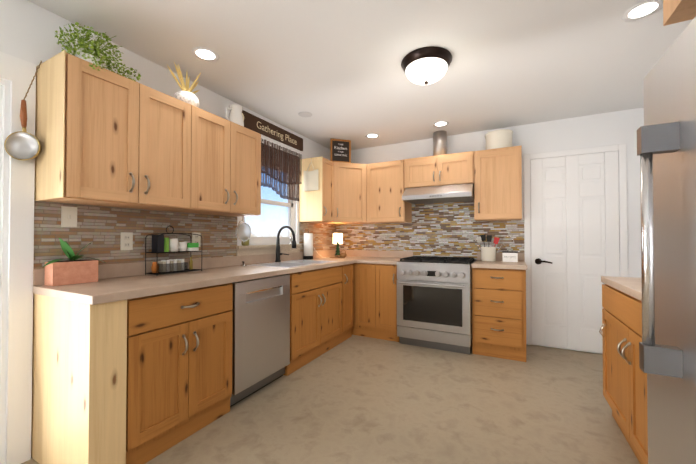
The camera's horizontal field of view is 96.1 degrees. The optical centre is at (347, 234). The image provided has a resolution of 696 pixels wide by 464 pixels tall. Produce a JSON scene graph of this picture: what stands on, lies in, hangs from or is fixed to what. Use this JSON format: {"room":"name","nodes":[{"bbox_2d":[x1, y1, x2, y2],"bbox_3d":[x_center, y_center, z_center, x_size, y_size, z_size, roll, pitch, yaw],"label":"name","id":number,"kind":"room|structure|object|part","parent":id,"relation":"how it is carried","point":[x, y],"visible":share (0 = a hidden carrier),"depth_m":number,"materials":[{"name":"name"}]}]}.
{"room":"kitchen","nodes":[
{"label":"kitchen","id":0,"kind":"room"},
{"bbox_2d":[0,0,329,451],"bbox_3d":[-1.706,-0.028,1.827,0.150,2.440,6.630,0,-1,28],"label":"wall","id":1,"kind":"structure","parent":0,"point":[28,29],"depth_m":1.83,"materials":[{"name":"white paint"}]},
{"bbox_2d":[0,51,35,463],"bbox_3d":[-2.214,0.126,0.804,0.190,2.105,2.030,0,-1,28],"label":"door frame","id":2,"kind":"structure","parent":1,"relation":"attached to","point":[17,254],"depth_m":1.61,"materials":[{"name":"white wood"}]},
{"bbox_2d":[34,50,153,208],"bbox_3d":[-1.451,-0.545,1.798,0.330,0.728,0.412,0,-1,28],"label":"upper cabinet","id":3,"kind":"object","parent":1,"relation":"attached to","point":[105,137],"depth_m":1.67,"materials":[{"name":"brown wood"}]},
{"bbox_2d":[4,61,41,159],"bbox_3d":[-1.662,-0.646,1.607,0.148,0.538,0.044,0,-1,-18],"label":"ladle","id":4,"kind":"object","parent":3,"relation":"hanging from","point":[23,144],"visible":1,"depth_m":1.61,"materials":[{"name":"stainless steel"},{"name":"wood"},{"name":"rope"}]},
{"bbox_2d":[55,22,140,80],"bbox_3d":[-1.406,-1.008,1.779,0.359,0.303,0.358,0,-1,28],"label":"plant","id":5,"kind":"object","parent":3,"relation":"on","point":[95,58],"visible":0.9,"depth_m":1.74,"materials":[{"name":"green plant"}]},
{"bbox_2d":[146,89,201,213],"bbox_3d":[-1.305,-0.541,2.079,0.330,0.728,0.460,0,-1,28],"label":"upper cabinet","id":6,"kind":"object","parent":1,"relation":"attached to","point":[177,123],"depth_m":2.07,"materials":[{"name":"brown wood"}]},
{"bbox_2d":[167,62,200,106],"bbox_3d":[-1.184,-1.068,2.269,0.176,0.328,0.308,0,-1,28],"label":"vase","id":7,"kind":"object","parent":6,"relation":"on","point":[186,94],"visible":0.83,"depth_m":2.23,"materials":[{"name":"white ceramic"}]},
{"bbox_2d":[33,201,335,268],"bbox_3d":[-0.933,0.037,3.136,0.009,0.402,3.291,0,-1,28],"label":"wall tiles","id":8,"kind":"structure","parent":1,"relation":"attached to","point":[101,228],"depth_m":2.11,"materials":[{"name":"tile"}]},
{"bbox_2d":[61,206,76,226],"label":"outlet","id":9,"kind":"object","parent":8,"relation":"attached to","point":[68,216],"depth_m":1.81,"materials":[{"name":"white plastic"}]},
{"bbox_2d":[120,232,132,249],"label":"outlet","id":10,"kind":"object","parent":8,"relation":"attached to","point":[126,238],"depth_m":2.08,"materials":[{"name":"white plastic"}]},
{"bbox_2d":[192,232,200,246],"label":"outlet","id":11,"kind":"object","parent":8,"relation":"attached to","point":[195,238],"depth_m":2.54,"materials":[{"name":"white plastic"}]},
{"bbox_2d":[198,109,237,214],"bbox_3d":[-1.148,-0.538,2.380,0.330,0.728,0.460,0,-1,28],"label":"upper cabinet","id":12,"kind":"object","parent":1,"relation":"attached to","point":[219,134],"depth_m":2.37,"materials":[{"name":"brown wood"}]},
{"bbox_2d":[218,125,260,216],"bbox_3d":[-1.004,-0.534,2.657,0.330,0.728,0.404,0,-1,28],"label":"upper cabinet","id":13,"kind":"object","parent":1,"relation":"attached to","point":[249,141],"depth_m":2.65,"materials":[{"name":"brown wood"}]},
{"bbox_2d":[225,104,243,126],"bbox_3d":[-0.988,-1.006,2.708,0.136,0.215,0.181,0,-1,28],"label":"pitcher","id":14,"kind":"object","parent":13,"relation":"on","point":[235,115],"visible":0.62,"depth_m":2.68,"materials":[{"name":"white ceramic"}]},
{"bbox_2d":[235,216,250,242],"bbox_3d":[-0.955,-0.049,2.804,0.126,0.264,0.229,0,-1,28],"label":"strainer","id":15,"kind":"object","parent":13,"relation":"hanging from","point":[243,231],"visible":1,"depth_m":2.80,"materials":[{"name":"silver metal"}]},
{"bbox_2d":[236,244,301,255],"bbox_3d":[-0.818,0.158,3.352,0.075,0.095,0.980,0,-1,28],"label":"window sill","id":16,"kind":"structure","parent":1,"relation":"attached to","point":[256,250],"depth_m":3.21,"materials":[{"name":"stone"}]},
{"bbox_2d":[241,240,248,245],"bbox_3d":[-0.989,0.041,3.014,0.072,0.129,0.072,0,-1,28],"label":"utensil crock","id":17,"kind":"object","parent":16,"relation":"on","point":[246,243],"visible":0.42,"depth_m":2.98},
{"bbox_2d":[240,162,297,245],"bbox_3d":[-0.859,-0.354,3.402,0.100,0.930,0.902,0,-1,28],"label":"window","id":18,"kind":"structure","parent":1,"relation":"in","point":[292,205],"depth_m":3.63,"materials":[{"name":"white"}]},
{"bbox_2d":[245,171,288,236],"bbox_3d":[-0.882,-0.354,3.414,0.004,0.840,0.810,0,-1,28],"label":"window panel","id":19,"kind":"object","parent":18,"relation":"attached to","point":[270,220],"depth_m":3.46,"materials":[{"name":"clear glass"}]},
{"bbox_2d":[242,110,302,150],"bbox_3d":[-0.811,-1.109,3.370,0.022,0.150,1.090,0,-1,28],"label":"sign","id":20,"kind":"object","parent":1,"relation":"attached to","point":[250,121],"visible":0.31,"depth_m":3.33,"materials":[{"name":"brown wood"}]},
{"bbox_2d":[257,121,296,144],"bbox_3d":[-0.765,-1.096,3.437,0.002,0.097,0.660,0,-1,28],"label":"lettering","id":21,"kind":"object","parent":20,"relation":"attached to","point":[281,135],"visible":1,"depth_m":3.46,"materials":[{"name":"beige paint"}]},
{"bbox_2d":[261,138,301,200],"bbox_3d":[-0.777,-0.680,3.318,0.059,0.560,0.960,0,-1,28],"label":"curtain valance","id":22,"kind":"object","parent":1,"relation":"attached to","point":[270,163],"visible":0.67,"depth_m":3.42,"materials":[{"name":"brown"}]},
{"bbox_2d":[299,156,333,222],"bbox_3d":[-0.351,-0.534,3.863,0.374,0.758,0.330,0,-1,28],"label":"upper cabinet","id":23,"kind":"object","parent":1,"relation":"attached to","point":[315,206],"depth_m":3.74,"materials":[{"name":"brown wood"}]},
{"bbox_2d":[303,162,317,190],"bbox_3d":[-0.443,-0.720,3.708,0.210,0.401,0.038,0,-1,28],"label":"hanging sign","id":24,"kind":"object","parent":23,"relation":"hanging from","point":[310,180],"visible":0.98,"depth_m":3.69,"materials":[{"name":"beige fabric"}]},
{"bbox_2d":[318,162,373,224],"bbox_3d":[-0.023,-0.531,4.141,0.698,0.758,0.677,0,-1,28],"label":"upper cabinet","id":25,"kind":"object","parent":1,"relation":"attached to","point":[351,180],"depth_m":3.97,"materials":[{"name":"brown wood"}]},
{"bbox_2d":[330,139,350,162],"bbox_3d":[-0.094,-1.062,3.991,0.265,0.298,0.020,0,-1,-17],"label":"sign frame","id":26,"kind":"object","parent":25,"relation":"on","point":[346,157],"visible":0.88,"depth_m":3.99,"materials":[{"name":"brown wood"}]},
{"bbox_2d":[21,335,639,463],"bbox_3d":[-0.140,1.230,0.911,3.760,0.100,6.780,0,-1,28],"label":"floor","id":27,"kind":"structure","parent":0,"point":[354,399],"depth_m":2.08,"materials":[{"name":"carpet"}]},
{"bbox_2d":[31,294,146,463],"bbox_3d":[-1.369,0.752,1.622,0.622,0.876,0.220,0,-1,28],"label":"base cabinet","id":28,"kind":"object","parent":27,"relation":"on","point":[143,380],"depth_m":1.50,"materials":[{"name":"brown wood"}]},
{"bbox_2d":[147,288,202,461],"bbox_3d":[-1.258,0.754,1.835,0.622,0.876,0.386,0,-1,28],"label":"base cabinet","id":29,"kind":"object","parent":27,"relation":"on","point":[174,319],"depth_m":1.74,"materials":[{"name":"brown wood"}]},
{"bbox_2d":[203,283,232,427],"bbox_3d":[-1.134,0.757,2.075,0.622,0.876,0.394,0,-1,28],"label":"base cabinet","id":30,"kind":"object","parent":27,"relation":"on","point":[217,299],"depth_m":2.00,"materials":[{"name":"brown wood"}]},
{"bbox_2d":[33,250,356,304],"bbox_3d":[-0.643,0.266,2.981,0.660,0.130,3.290,0,-1,28],"label":"countertop","id":31,"kind":"structure","parent":30,"relation":"on","point":[120,282],"depth_m":2.03,"materials":[{"name":"laminate"}]},
{"bbox_2d":[43,238,105,285],"bbox_3d":[-1.534,0.146,1.763,0.141,0.257,0.300,0,-1,28],"label":"planter","id":32,"kind":"object","parent":31,"relation":"on","point":[72,270],"visible":1,"depth_m":1.73,"materials":[{"name":"ceramic"}]},
{"bbox_2d":[145,226,201,275],"bbox_3d":[-1.266,0.107,2.292,0.136,0.348,0.351,0,-1,28],"label":"wire rack","id":33,"kind":"object","parent":31,"relation":"on","point":[161,243],"visible":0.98,"depth_m":2.23,"materials":[{"name":"black metal"}]},
{"bbox_2d":[275,226,295,261],"bbox_3d":[-0.640,0.098,3.280,0.264,0.384,0.105,0,-1,28],"label":"faucet","id":34,"kind":"object","parent":31,"relation":"on","point":[278,253],"visible":1,"depth_m":3.28,"materials":[{"name":"black metal"}]},
{"bbox_2d":[247,260,335,267],"bbox_3d":[-0.544,0.376,3.201,0.510,0.173,0.848,0,-1,28],"label":"sink","id":35,"kind":"object","parent":31,"relation":"in","point":[290,263],"visible":0.27,"depth_m":3.24,"materials":[{"name":"silver metal"}]},
{"bbox_2d":[303,229,312,258],"bbox_3d":[-0.485,0.119,3.822,0.120,0.364,0.120,0,-1,28],"label":"paper towel holder","id":36,"kind":"object","parent":31,"relation":"on","point":[308,245],"visible":0.98,"depth_m":3.77,"materials":[{"name":"white paper"}]},
{"bbox_2d":[330,233,346,257],"bbox_3d":[-0.117,0.142,4.085,0.230,0.324,0.228,0,-1,28],"label":"lamp","id":37,"kind":"object","parent":31,"relation":"on","point":[337,238],"visible":1,"depth_m":4.08,"materials":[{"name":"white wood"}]},
{"bbox_2d":[230,274,289,406],"bbox_3d":[-0.902,0.766,2.520,0.622,0.869,0.596,0,-1,28],"label":"dishwasher","id":38,"kind":"object","parent":27,"relation":"on","point":[261,336],"visible":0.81,"depth_m":2.33,"materials":[{"name":"silver metal"}]},
{"bbox_2d":[283,271,354,375],"bbox_3d":[-0.482,0.843,3.327,0.620,0.736,1.210,0,-1,28],"label":"base cabinet","id":39,"kind":"object","parent":27,"relation":"on","point":[322,303],"depth_m":3.04,"materials":[{"name":"brown wood"}]},
{"bbox_2d":[359,263,378,338],"bbox_3d":[0.373,0.781,3.951,0.307,0.876,0.620,0,-1,28],"label":"base cabinet","id":40,"kind":"object","parent":27,"relation":"on","point":[368,273],"depth_m":3.68,"materials":[{"name":"brown wood"}]},
{"bbox_2d":[379,264,398,341],"bbox_3d":[0.560,0.779,3.853,0.324,0.876,0.620,0,-1,28],"label":"base cabinet","id":41,"kind":"object","parent":27,"relation":"on","point":[388,325],"depth_m":3.57,"materials":[{"name":"brown wood"}]},
{"bbox_2d":[357,250,412,264],"bbox_3d":[0.479,0.277,3.885,0.496,0.130,0.650,0,-1,28],"label":"countertop","id":42,"kind":"structure","parent":41,"relation":"on","point":[363,256],"depth_m":4.12,"materials":[{"name":"laminate"}]},
{"bbox_2d":[397,256,475,353],"bbox_3d":[1.014,0.741,3.539,0.759,0.945,0.739,0,-1,28],"label":"stove","id":43,"kind":"object","parent":27,"relation":"on","point":[434,302],"visible":1,"depth_m":3.26,"materials":[{"name":"silver metal"}]},
{"bbox_2d":[472,268,525,361],"bbox_3d":[1.601,0.773,3.312,0.476,0.876,0.620,0,-1,28],"label":"base cabinet","id":44,"kind":"object","parent":27,"relation":"on","point":[498,295],"depth_m":3.03,"materials":[{"name":"brown wood"}]},
{"bbox_2d":[471,252,526,269],"bbox_3d":[1.598,0.270,3.307,0.488,0.130,0.643,0,-1,28],"label":"countertop","id":45,"kind":"structure","parent":44,"relation":"on","point":[498,264],"depth_m":3.17,"materials":[{"name":"laminate"}]},
{"bbox_2d":[473,234,513,261],"bbox_3d":[1.597,0.146,3.448,0.411,0.299,0.160,0,-1,28],"label":"utensil crock","id":46,"kind":"object","parent":45,"relation":"on","point":[488,253],"visible":1,"depth_m":3.42,"materials":[{"name":"beige ceramic"}]},
{"bbox_2d":[502,250,517,261],"bbox_3d":[1.769,0.230,3.413,0.151,0.131,0.106,0,-1,28],"label":"box","id":47,"kind":"object","parent":45,"relation":"on","point":[514,254],"visible":1,"depth_m":3.37,"materials":[{"name":"white ceramic"}]},
{"bbox_2d":[599,284,647,463],"bbox_3d":[1.720,0.750,1.482,0.678,0.875,1.080,0,-1,28],"label":"base cabinet","id":48,"kind":"object","parent":27,"relation":"on","point":[625,385],"visible":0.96,"depth_m":1.66,"materials":[{"name":"brown wood"}]},
{"bbox_2d":[601,276,641,300],"bbox_3d":[1.741,0.292,1.482,0.638,0.040,1.090,0,-1,28],"label":"countertop","id":49,"kind":"structure","parent":48,"relation":"on","point":[631,286],"depth_m":1.77,"materials":[{"name":"laminate"}]},
{"bbox_2d":[637,17,695,463],"bbox_3d":[1.181,0.284,0.624,0.802,1.745,0.930,0,-1,28],"label":"fridge","id":50,"kind":"object","parent":27,"relation":"on","point":[666,142],"visible":1,"depth_m":0.95,"materials":[{"name":"silver metal"}]},
{"bbox_3d":[0.947,0.044,0.952,0.086,0.752,0.038,0,-1,28],"label":"handle","id":51,"kind":"part","parent":50,"relation":"part of","materials":[{"name":"silver metal"}]},
{"bbox_2d":[28,0,692,149],"bbox_3d":[-0.140,-1.310,0.942,3.760,0.100,6.780,0,-1,28],"label":"ceiling","id":52,"kind":"structure","parent":0,"point":[334,68],"depth_m":2.16,"materials":[{"name":"white paint"}]},
{"bbox_2d":[191,47,218,61],"bbox_3d":[-0.983,-1.242,2.159,0.175,0.005,0.175,0,-1,-17],"label":"recessed light","id":53,"kind":"object","parent":52,"relation":"in","point":[199,52],"depth_m":2.16,"materials":[{"name":"white plastic"}]},
{"bbox_2d":[298,112,311,116],"bbox_3d":[-0.438,-1.228,3.205,0.143,0.006,0.143,0,-1,21],"label":"recessed light","id":54,"kind":"object","parent":52,"relation":"in","point":[303,114],"depth_m":3.19,"materials":[{"name":"white plastic"}]},
{"bbox_2d":[365,133,378,137],"bbox_3d":[0.302,-1.221,3.868,0.175,0.005,0.175,0,-1,-17],"label":"recessed light","id":55,"kind":"object","parent":52,"relation":"in","point":[372,135],"depth_m":3.86,"materials":[{"name":"white plastic"}]},
{"bbox_2d":[401,46,451,84],"bbox_3d":[0.562,-1.160,2.244,0.356,0.167,0.356,0,-1,28],"label":"dome light","id":56,"kind":"object","parent":52,"relation":"attached to","point":[418,66],"visible":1,"depth_m":2.15,"materials":[{"name":"white glass"}]},
{"bbox_2d":[433,121,448,126],"bbox_3d":[1.029,-1.226,3.467,0.175,0.005,0.175,0,-1,-17],"label":"recessed light","id":57,"kind":"object","parent":52,"relation":"in","point":[440,123],"depth_m":3.46,"materials":[{"name":"white plastic"}]},
{"bbox_2d":[622,0,662,21],"bbox_3d":[1.640,-1.248,1.740,0.175,0.005,0.175,0,-1,-17],"label":"recessed light","id":58,"kind":"object","parent":52,"relation":"in","point":[640,11],"depth_m":1.74,"materials":[{"name":"white plastic"}]},
{"bbox_2d":[351,107,643,353],"bbox_3d":[1.458,-0.003,3.832,3.610,2.440,0.150,0,-1,28],"label":"wall","id":59,"kind":"structure","parent":0,"point":[607,129],"depth_m":3.29,"materials":[{"name":"white paint"}]},
{"bbox_2d":[370,159,411,223],"bbox_3d":[0.499,-0.532,4.041,0.559,0.758,0.373,0,-1,28],"label":"upper cabinet","id":60,"kind":"object","parent":59,"relation":"attached to","point":[387,179],"depth_m":3.89,"materials":[{"name":"brown wood"}]},
{"bbox_2d":[336,201,523,259],"bbox_3d":[0.895,-0.128,4.036,2.405,0.905,0.009,0,-1,28],"label":"wall tiles","id":61,"kind":"structure","parent":59,"relation":"attached to","point":[452,229],"depth_m":3.91,"materials":[{"name":"tile"}]},
{"bbox_2d":[406,151,473,187],"bbox_3d":[1.103,-0.737,3.746,0.783,0.355,0.342,0,-1,28],"label":"upper cabinet","id":62,"kind":"object","parent":59,"relation":"attached to","point":[454,168],"depth_m":3.58,"materials":[{"name":"brown wood"}]},
{"bbox_2d":[402,183,473,203],"bbox_3d":[1.074,-0.477,3.669,0.757,0.163,0.499,0,-1,28],"label":"range hood","id":63,"kind":"object","parent":62,"relation":"attached to","point":[444,194],"visible":1,"depth_m":3.51,"materials":[{"name":"silver metal"}]},
{"bbox_2d":[433,130,446,155],"bbox_3d":[1.105,-1.069,3.753,0.156,0.308,0.156,0,-1,28],"label":"vent duct","id":64,"kind":"object","parent":62,"relation":"on","point":[440,142],"visible":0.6,"depth_m":3.69,"materials":[{"name":"grey metal"}]},
{"bbox_2d":[474,145,521,220],"bbox_3d":[1.658,-0.539,3.462,0.458,0.758,0.330,0,-1,28],"label":"upper cabinet","id":65,"kind":"object","parent":59,"relation":"attached to","point":[498,171],"depth_m":3.32,"materials":[{"name":"brown wood"}]},
{"bbox_2d":[485,129,512,149],"bbox_3d":[1.669,-1.019,3.459,0.284,0.200,0.284,0,-1,28],"label":"crock","id":66,"kind":"object","parent":65,"relation":"on","point":[500,138],"visible":0.73,"depth_m":3.35,"materials":[{"name":"beige ceramic"}]},
{"bbox_2d":[524,144,627,353],"bbox_3d":[2.350,0.160,3.269,0.880,2.100,0.022,0,-1,28],"label":"door","id":67,"kind":"structure","parent":59,"relation":"attached to","point":[575,229],"depth_m":3.26,"materials":[{"name":"white wood"}]},
{"bbox_2d":[535,258,551,263],"bbox_3d":[2.096,0.291,3.349,0.158,0.064,0.063,0,-1,28],"label":"door handle","id":68,"kind":"object","parent":67,"relation":"attached to","point":[538,261],"visible":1,"depth_m":3.36,"materials":[{"name":"black metal"}]},
{"bbox_3d":[1.461,-0.050,0.093,0.150,2.440,6.480,0,-1,28],"label":"wall","id":69,"kind":"structure","parent":0,"visible":0},
{"bbox_2d":[663,0,695,25],"bbox_3d":[1.256,-0.984,0.601,0.668,0.400,0.930,0,-1,28],"label":"upper cabinet","id":70,"kind":"object","parent":69,"relation":"attached to","point":[676,11],"visible":1,"depth_m":1.10,"materials":[{"name":"brown wood"}]}
]}

